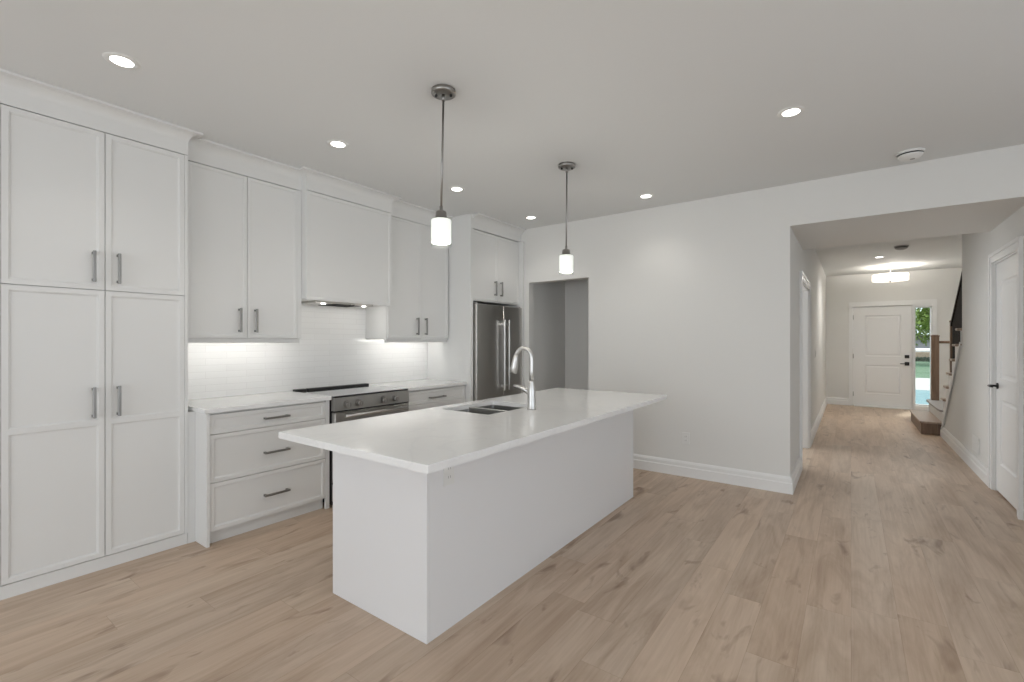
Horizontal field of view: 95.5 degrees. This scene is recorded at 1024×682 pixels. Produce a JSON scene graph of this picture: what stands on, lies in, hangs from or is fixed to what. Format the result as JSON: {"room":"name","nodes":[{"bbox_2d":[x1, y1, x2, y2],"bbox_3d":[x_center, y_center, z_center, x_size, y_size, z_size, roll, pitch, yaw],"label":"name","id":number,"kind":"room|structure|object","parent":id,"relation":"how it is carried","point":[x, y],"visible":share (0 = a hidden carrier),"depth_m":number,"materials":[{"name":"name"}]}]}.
{"room":"kitchen","nodes":[
{"label":"kitchen","id":0,"kind":"room"},
{"bbox_2d":[301,304,386,382],"bbox_3d":[-3.031,-0.021,2.768,0.120,2.742,8.901,0,0,36],"label":"wall","id":1,"kind":"structure","parent":0,"point":[360,308],"depth_m":4.48,"materials":[{"name":"white paint"}]},
{"bbox_2d":[188,138,301,342],"bbox_3d":[-2.099,-0.690,3.580,0.427,1.404,0.846,0,0,36],"label":"upper cabinet","id":2,"kind":"object","parent":1,"relation":"attached to","point":[244,208],"visible":0.82,"depth_m":3.45,"materials":[{"name":"white paint"}]},
{"bbox_2d":[188,306,426,399],"bbox_3d":[-1.756,0.060,4.404,0.012,0.761,2.581,0,0,36],"label":"backsplash","id":3,"kind":"structure","parent":1,"relation":"attached to","point":[333,349],"depth_m":4.27,"materials":[{"name":"white tile"}]},
{"bbox_2d":[299,166,400,307],"bbox_3d":[-1.567,-0.856,4.251,0.497,1.072,0.998,0,0,36],"label":"range hood","id":4,"kind":"object","parent":1,"relation":"attached to","point":[346,225],"visible":0.94,"depth_m":4.08,"materials":[{"name":"white paint"}]},
{"bbox_2d":[365,200,452,341],"bbox_3d":[-1.083,-0.690,4.974,0.427,1.404,0.867,0,0,36],"label":"upper cabinet","id":5,"kind":"object","parent":1,"relation":"attached to","point":[418,310],"visible":0.83,"depth_m":4.82,"materials":[{"name":"white paint"}]},
{"bbox_2d":[0,0,1023,276],"bbox_3d":[1.902,-1.442,3.644,7.060,0.100,16.370,0,0,36],"label":"ceiling","id":6,"kind":"structure","parent":0,"point":[673,101],"depth_m":2.52,"materials":[{"name":"white paint"}]},
{"bbox_2d":[102,52,140,69],"bbox_3d":[-1.937,-1.389,2.310,0.148,0.006,0.148,0,0,36],"label":"recessed light","id":7,"kind":"object","parent":6,"relation":"in","point":[117,59],"visible":1,"depth_m":2.30,"materials":[{"name":"white plastic"}]},
{"bbox_2d":[327,140,348,148],"bbox_3d":[-1.228,-1.389,3.283,0.148,0.006,0.148,0,0,36],"label":"recessed light","id":8,"kind":"object","parent":6,"relation":"in","point":[339,144],"visible":1,"depth_m":3.28,"materials":[{"name":"white"}]},
{"bbox_2d":[431,84,455,244],"bbox_3d":[-0.383,-0.959,2.579,0.143,0.866,0.134,0,0,36],"label":"pendant lamp","id":9,"kind":"object","parent":6,"relation":"hanging from","point":[440,224],"visible":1,"depth_m":2.55,"materials":[{"name":"white glass"}]},
{"bbox_2d":[449,186,464,191],"bbox_3d":[-0.503,-1.389,4.253,0.148,0.006,0.148,0,0,36],"label":"recessed light","id":10,"kind":"object","parent":6,"relation":"in","point":[455,188],"visible":1,"depth_m":4.25,"materials":[{"name":"white"}]},
{"bbox_2d":[524,216,537,219],"bbox_3d":[0.213,-1.389,5.233,0.148,0.006,0.148,0,0,36],"label":"recessed light","id":11,"kind":"object","parent":6,"relation":"in","point":[526,217],"visible":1,"depth_m":5.22,"materials":[{"name":"white"}]},
{"bbox_2d":[558,161,574,272],"bbox_3d":[0.432,-0.959,3.664,0.134,0.866,0.134,0,0,36],"label":"pendant lamp","id":12,"kind":"object","parent":6,"relation":"hanging from","point":[565,259],"visible":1,"depth_m":3.63,"materials":[{"name":"white glass"}]},
{"bbox_2d":[638,194,653,198],"bbox_3d":[1.285,-1.389,4.458,0.148,0.006,0.148,0,0,36],"label":"recessed light","id":13,"kind":"object","parent":6,"relation":"in","point":[642,196],"visible":1,"depth_m":4.46,"materials":[{"name":"white"}]},
{"bbox_2d":[777,106,804,117],"bbox_3d":[1.695,-1.389,2.824,0.148,0.006,0.148,0,0,36],"label":"recessed light","id":14,"kind":"object","parent":6,"relation":"in","point":[793,111],"visible":1,"depth_m":2.82,"materials":[{"name":"white"}]},
{"bbox_2d":[872,266,908,282],"bbox_3d":[7.045,-1.245,8.662,0.536,0.294,0.536,0,0,36],"label":"ceiling lamp","id":15,"kind":"object","parent":6,"relation":"attached to","point":[896,276],"visible":1,"depth_m":8.50,"materials":[{"name":"white glass"}]},
{"bbox_2d":[873,279,908,281],"bbox_3d":[7.045,-1.129,8.662,0.524,0.003,0.524,0,0,36],"label":"diffuser","id":16,"kind":"object","parent":15,"relation":"attached to","point":[874,280],"depth_m":8.64,"materials":[{"name":"white glass"}]},
{"bbox_2d":[894,245,908,249],"bbox_3d":[5.694,-1.362,6.801,0.168,0.058,0.168,0,0,36],"label":"smoke detector","id":17,"kind":"object","parent":6,"relation":"attached to","point":[900,247],"visible":1,"depth_m":6.75,"materials":[{"name":"grey plastic"}]},
{"bbox_2d":[895,148,924,161],"bbox_3d":[2.932,-1.362,3.425,0.168,0.058,0.168,0,0,36],"label":"smoke detector","id":18,"kind":"object","parent":6,"relation":"attached to","point":[912,155],"visible":1,"depth_m":3.38,"materials":[{"name":"white plastic"}]},
{"bbox_2d":[0,404,1023,681],"bbox_3d":[1.902,1.380,3.644,7.060,0.060,16.370,0,0,36],"label":"floor","id":19,"kind":"structure","parent":0,"point":[888,558],"depth_m":2.42,"materials":[{"name":"brown wood"}]},
{"bbox_2d":[0,68,202,600],"bbox_3d":[-2.674,-0.021,2.716,0.517,2.742,1.358,0,0,36],"label":"pantry cabinet","id":20,"kind":"object","parent":19,"relation":"on","point":[94,192],"visible":1,"depth_m":2.69,"materials":[{"name":"white paint"}]},
{"bbox_2d":[188,400,328,547],"bbox_3d":[-1.983,0.912,3.552,0.648,0.875,0.938,0,0,36],"label":"base cabinet","id":21,"kind":"object","parent":19,"relation":"on","point":[243,477],"visible":0.91,"depth_m":3.28,"materials":[{"name":"white paint"}]},
{"bbox_2d":[188,391,331,413],"bbox_3d":[-1.979,0.458,3.569,0.634,0.032,0.912,0,0,36],"label":"countertop","id":22,"kind":"structure","parent":21,"relation":"on","point":[242,402],"depth_m":3.47,"materials":[{"name":"white stone"}]},
{"bbox_2d":[293,383,408,504],"bbox_3d":[-1.432,0.879,4.225,0.708,0.902,0.782,0,0,36],"label":"stove","id":23,"kind":"object","parent":19,"relation":"on","point":[364,400],"visible":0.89,"depth_m":4.03,"materials":[{"name":"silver metal"}]},
{"bbox_2d":[299,385,407,397],"bbox_3d":[-1.450,0.452,4.237,0.605,0.013,0.782,0,0,36],"label":"cooktop","id":24,"kind":"object","parent":23,"relation":"in","point":[341,391],"depth_m":4.20,"materials":[{"name":"black glass"}]},
{"bbox_2d":[409,385,464,410],"bbox_3d":[-0.987,0.912,4.918,0.648,0.875,0.842,0,0,36],"label":"base cabinet","id":25,"kind":"object","parent":19,"relation":"on","point":[435,397],"visible":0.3,"depth_m":4.73,"materials":[{"name":"white paint"}]},
{"bbox_2d":[369,379,466,390],"bbox_3d":[-0.994,0.458,4.920,0.634,0.032,0.848,0,0,36],"label":"countertop","id":26,"kind":"structure","parent":25,"relation":"on","point":[412,385],"depth_m":4.86,"materials":[{"name":"white stone"}]},
{"bbox_2d":[427,213,525,401],"bbox_3d":[-0.410,-0.021,5.618,0.756,2.742,0.962,0,0,36],"label":"tall cabinet","id":27,"kind":"object","parent":19,"relation":"on","point":[486,253],"visible":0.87,"depth_m":5.24,"materials":[{"name":"white paint"}]},
{"bbox_2d":[333,410,632,643],"bbox_3d":[0.045,0.916,3.261,0.720,0.868,2.428,0,0,36],"label":"kitchen island","id":28,"kind":"object","parent":19,"relation":"on","point":[413,552],"visible":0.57,"depth_m":2.38,"materials":[{"name":"white paint"}]},
{"bbox_2d":[443,466,453,486],"bbox_3d":[-0.295,0.615,2.177,0.008,0.116,0.072,0,0,36],"label":"wall outlet","id":29,"kind":"object","parent":28,"relation":"attached to","point":[448,473],"visible":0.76,"depth_m":2.17,"materials":[{"name":"white plastic"}]},
{"bbox_2d":[447,473,451,480],"bbox_3d":[-0.293,0.635,2.175,0.002,0.028,0.034,0,0,36],"label":"socket","id":30,"kind":"object","parent":29,"relation":"attached to","point":[449,475],"depth_m":2.17,"materials":[{"name":"grey plastic"}]},
{"bbox_2d":[279,388,666,473],"bbox_3d":[0.067,0.466,3.092,1.058,0.031,2.714,0,0,36],"label":"island countertop","id":31,"kind":"structure","parent":28,"relation":"on","point":[428,440],"depth_m":2.40,"materials":[{"name":"white stone"}]},
{"bbox_2d":[459,405,519,414],"bbox_3d":[-0.146,0.578,3.185,0.444,0.224,0.568,0,0,36],"label":"sink","id":32,"kind":"object","parent":31,"relation":"in","point":[489,409],"visible":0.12,"depth_m":3.28,"materials":[{"name":"silver metal"}]},
{"bbox_2d":[510,346,535,409],"bbox_3d":[0.072,0.241,3.112,0.197,0.417,0.062,0,0,30],"label":"faucet","id":33,"kind":"object","parent":31,"relation":"on","point":[531,403],"visible":1,"depth_m":3.07,"materials":[{"name":"grey metal"}]},
{"bbox_2d":[473,302,521,400],"bbox_3d":[-0.381,0.462,5.599,0.747,1.776,0.863,0,0,36],"label":"refrigerator","id":34,"kind":"object","parent":19,"relation":"on","point":[497,330],"visible":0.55,"depth_m":5.33,"materials":[{"name":"grey metal"}]},
{"bbox_2d":[909,328,961,434],"bbox_3d":[6.317,0.503,6.286,1.194,1.693,3.258,0,0,36],"label":"staircase","id":35,"kind":"structure","parent":19,"relation":"on","point":[930,422],"depth_m":6.71,"materials":[{"name":"brown wood"}]},
{"bbox_2d":[930,273,961,400],"bbox_3d":[6.508,-0.043,6.324,0.930,2.032,2.880,0,0,36],"label":"stair railing","id":36,"kind":"object","parent":35,"relation":"on","point":[956,320],"visible":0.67,"depth_m":6.29,"materials":[{"name":"brown wood"}]},
{"bbox_2d":[534,279,587,390],"bbox_3d":[1.327,-0.021,5.691,2.200,2.742,0.959,0,0,36],"label":"wall","id":37,"kind":"structure","parent":0,"point":[561,307],"depth_m":6.38,"materials":[{"name":"white paint"}]},
{"bbox_2d":[521,184,791,476],"bbox_3d":[1.052,-0.021,5.224,3.584,2.742,0.120,0,0,36],"label":"wall","id":38,"kind":"structure","parent":0,"point":[690,303],"depth_m":4.61,"materials":[{"name":"white paint"}]},
{"bbox_2d":[682,432,689,443],"bbox_3d":[1.737,0.970,4.645,0.072,0.116,0.008,0,0,36],"label":"wall outlet","id":39,"kind":"object","parent":38,"relation":"attached to","point":[685,436],"visible":1,"depth_m":4.64,"materials":[{"name":"white plastic"}]},
{"bbox_2d":[633,454,792,494],"bbox_3d":[1.669,1.276,4.685,1.998,0.148,0.024,0,0,36],"label":"baseboard","id":40,"kind":"structure","parent":38,"relation":"attached to","point":[751,479],"depth_m":4.46,"materials":[{"name":"white paint"}]},
{"bbox_2d":[792,230,825,471],"bbox_3d":[4.607,-0.021,7.161,0.120,2.742,7.199,0,0,36],"label":"wall","id":41,"kind":"structure","parent":0,"point":[807,261],"depth_m":6.52,"materials":[{"name":"white paint"}]},
{"bbox_2d":[790,456,801,492],"bbox_3d":[2.740,1.276,4.479,0.024,0.148,0.953,0,0,36],"label":"baseboard","id":42,"kind":"structure","parent":41,"relation":"attached to","point":[795,475],"depth_m":4.43,"materials":[{"name":"white paint"}]},
{"bbox_2d":[800,271,810,469],"bbox_3d":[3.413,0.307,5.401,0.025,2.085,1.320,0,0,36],"label":"trim","id":43,"kind":"structure","parent":41,"relation":"attached to","point":[804,280],"depth_m":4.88,"materials":[{"name":"white paint"}]},
{"bbox_2d":[811,397,826,445],"bbox_3d":[5.295,1.276,7.983,0.024,0.148,5.060,0,0,36],"label":"baseboard","id":44,"kind":"structure","parent":41,"relation":"attached to","point":[814,429],"depth_m":7.30,"materials":[{"name":"white paint"}]},
{"bbox_2d":[826,268,961,406],"bbox_3d":[7.753,-0.021,9.409,2.556,2.742,0.140,0,0,36],"label":"wall","id":45,"kind":"structure","parent":0,"point":[942,285],"depth_m":9.61,"materials":[{"name":"white paint"}]},
{"bbox_2d":[827,397,848,404],"bbox_3d":[6.929,1.276,9.908,0.396,0.148,0.024,0,0,36],"label":"baseboard","id":46,"kind":"structure","parent":45,"relation":"attached to","point":[830,400],"depth_m":9.89,"materials":[{"name":"white paint"}]},
{"bbox_2d":[853,305,911,407],"bbox_3d":[7.532,0.308,9.476,0.943,2.035,0.111,0,0,36],"label":"door","id":47,"kind":"structure","parent":45,"relation":"in","point":[882,335],"depth_m":9.48,"materials":[{"name":"white paint"}]},
{"bbox_2d":[854,404,911,409],"bbox_3d":[7.523,1.339,9.453,0.920,0.022,0.140,0,0,36],"label":"trim","id":48,"kind":"structure","parent":45,"relation":"attached to","point":[854,404],"depth_m":9.43,"materials":[{"name":"white paint"}]},
{"bbox_2d":[849,299,936,410],"bbox_3d":[7.645,0.268,9.382,1.378,2.165,0.030,0,0,36],"label":"trim","id":49,"kind":"structure","parent":45,"relation":"attached to","point":[925,302],"depth_m":9.30,"materials":[{"name":"white paint"}]},
{"bbox_2d":[914,306,931,405],"bbox_3d":[8.085,0.292,9.154,0.264,1.965,0.060,0,0,36],"label":"window","id":50,"kind":"structure","parent":45,"relation":"in","point":[930,307],"depth_m":9.12,"materials":[{"name":"clear glass"}]},
{"bbox_2d":[790,144,1023,249],"bbox_3d":[3.462,-1.207,4.228,1.486,0.370,1.349,0,0,36],"label":"ceiling","id":51,"kind":"structure","parent":0,"point":[975,192],"depth_m":3.77,"materials":[{"name":"white paint"}]},
{"bbox_2d":[944,206,1023,519],"bbox_3d":[4.977,-0.021,4.942,0.120,2.742,4.049,0,0,36],"label":"wall","id":52,"kind":"structure","parent":0,"point":[967,415],"depth_m":4.89,"materials":[{"name":"white paint"}]},
{"bbox_2d":[940,427,987,485],"bbox_3d":[5.266,1.276,5.461,0.024,0.148,2.850,0,0,36],"label":"baseboard","id":53,"kind":"structure","parent":52,"relation":"attached to","point":[971,460],"depth_m":5.11,"materials":[{"name":"white paint"}]},
{"bbox_2d":[987,254,1016,509],"bbox_3d":[4.139,0.321,3.900,0.106,2.034,0.772,0,0,36],"label":"door","id":54,"kind":"structure","parent":52,"relation":"in","point":[1006,270],"depth_m":3.92,"materials":[{"name":"white paint"}]},
{"bbox_2d":[988,236,1022,519],"bbox_3d":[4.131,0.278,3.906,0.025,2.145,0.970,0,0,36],"label":"trim","id":55,"kind":"structure","parent":52,"relation":"attached to","point":[1016,244],"depth_m":3.54,"materials":[{"name":"white paint"}]},
{"label":"outside","id":56,"kind":"structure","parent":0,"visible":0},
{"bbox_2d":[915,390,929,404],"bbox_3d":[12.952,1.680,10.977,24.000,0.100,8.200,0,0,36],"label":"driveway","id":57,"kind":"structure","parent":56,"point":[921,396],"depth_m":13.71,"materials":[{"name":"blue"}]},
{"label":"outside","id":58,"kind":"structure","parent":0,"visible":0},
{"bbox_2d":[915,361,929,377],"bbox_3d":[30.702,1.680,25.139,80.000,0.100,22.200,0,0,36],"label":"lawn","id":59,"kind":"structure","parent":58,"point":[922,369],"depth_m":26.78,"materials":[{"name":"green plant"}]},
{"bbox_2d":[915,356,929,361],"bbox_3d":[33.023,1.497,37.676,13.445,0.652,0.638,0,0,36],"label":"hedge","id":60,"kind":"object","parent":59,"relation":"on","point":[922,359],"visible":0.07,"depth_m":37.47,"materials":[{"name":"green plant"}]},
{"bbox_2d":[915,308,929,345],"bbox_3d":[32.295,-2.229,33.315,7.507,7.738,7.784,0,0,41],"label":"leafy tree","id":61,"kind":"object","parent":59,"relation":"on","point":[924,321],"visible":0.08,"depth_m":33.37,"materials":[{"name":"green plant"}]},
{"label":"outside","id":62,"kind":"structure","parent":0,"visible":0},
{"bbox_2d":[915,349,929,351],"bbox_3d":[43.780,1.330,43.077,80.000,0.800,18.800,0,0,36],"label":"road","id":63,"kind":"structure","parent":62,"point":[916,350],"depth_m":46.51,"materials":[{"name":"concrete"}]},
{"bbox_2d":[915,335,929,347],"bbox_3d":[35.476,0.180,40.345,4.500,1.500,1.800,0,0,36],"label":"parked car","id":64,"kind":"object","parent":63,"relation":"on","point":[920,345],"visible":0.02,"depth_m":39.68,"materials":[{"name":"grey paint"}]},
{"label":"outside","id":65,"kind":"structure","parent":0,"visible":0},
{"bbox_2d":[915,378,929,389],"bbox_3d":[19.765,1.679,15.229,38.000,0.102,6.700,0,0,36],"label":"sidewalk","id":66,"kind":"structure","parent":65,"point":[920,383],"depth_m":17.69,"materials":[{"name":"concrete"}]},
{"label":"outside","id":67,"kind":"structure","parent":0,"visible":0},
{"bbox_2d":[915,352,929,356],"bbox_3d":[33.937,1.265,38.063,30.000,0.730,0.700,0,0,36],"label":"wall","id":68,"kind":"structure","parent":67,"point":[919,354],"depth_m":37.95,"materials":[{"name":"beige stone"}]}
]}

